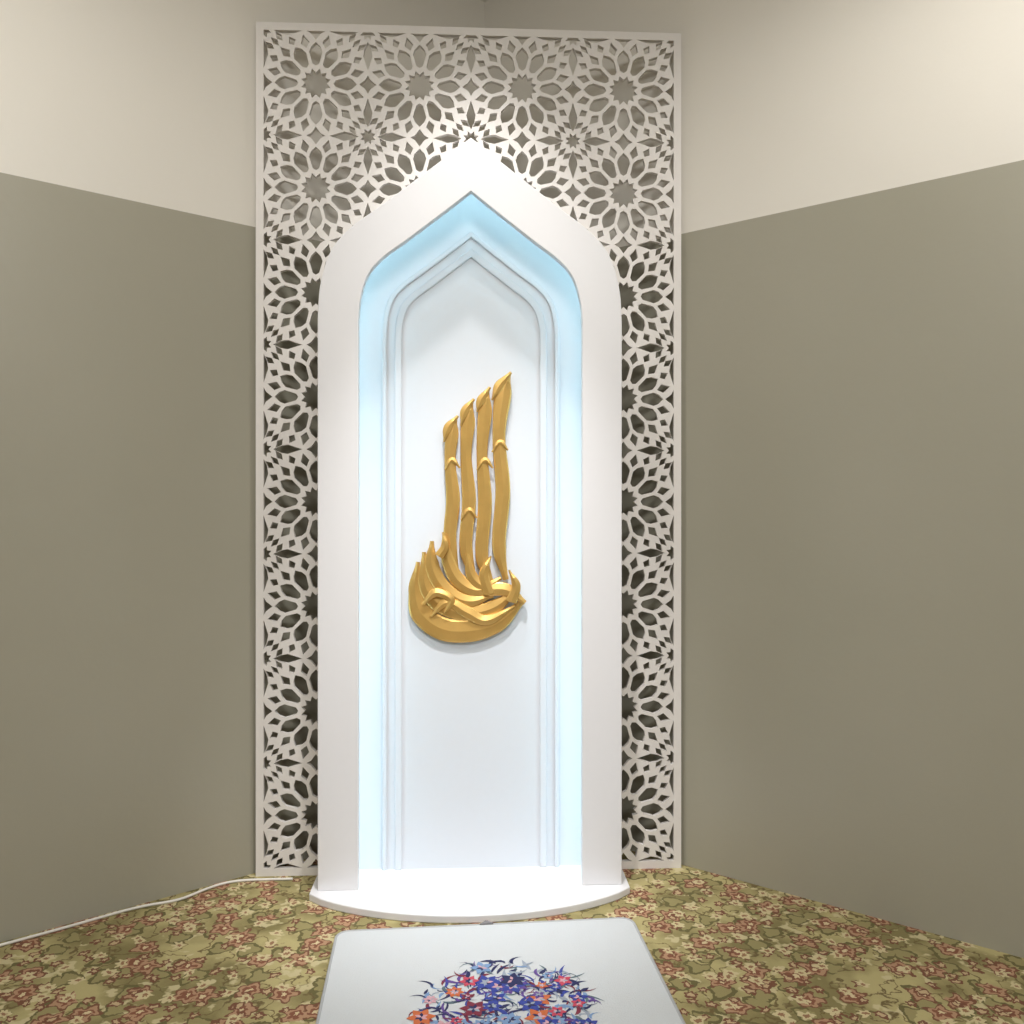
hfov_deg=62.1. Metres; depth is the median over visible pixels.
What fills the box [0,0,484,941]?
wall
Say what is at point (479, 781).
niche
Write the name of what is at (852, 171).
wall
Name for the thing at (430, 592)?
ornament
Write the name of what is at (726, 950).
floor
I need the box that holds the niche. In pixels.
[309,138,629,922]
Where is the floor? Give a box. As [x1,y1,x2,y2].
[0,848,1023,1023]
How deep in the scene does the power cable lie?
2.21 m
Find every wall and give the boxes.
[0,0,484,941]
[485,0,1023,957]
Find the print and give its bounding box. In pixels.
[406,957,602,1023]
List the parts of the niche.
moulding, moulding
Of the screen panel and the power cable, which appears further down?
the power cable
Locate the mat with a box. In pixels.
[315,917,685,1023]
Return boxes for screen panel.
[256,22,680,876]
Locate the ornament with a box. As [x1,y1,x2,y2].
[408,372,525,642]
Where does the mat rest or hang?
on the floor
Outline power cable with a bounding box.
[0,878,292,946]

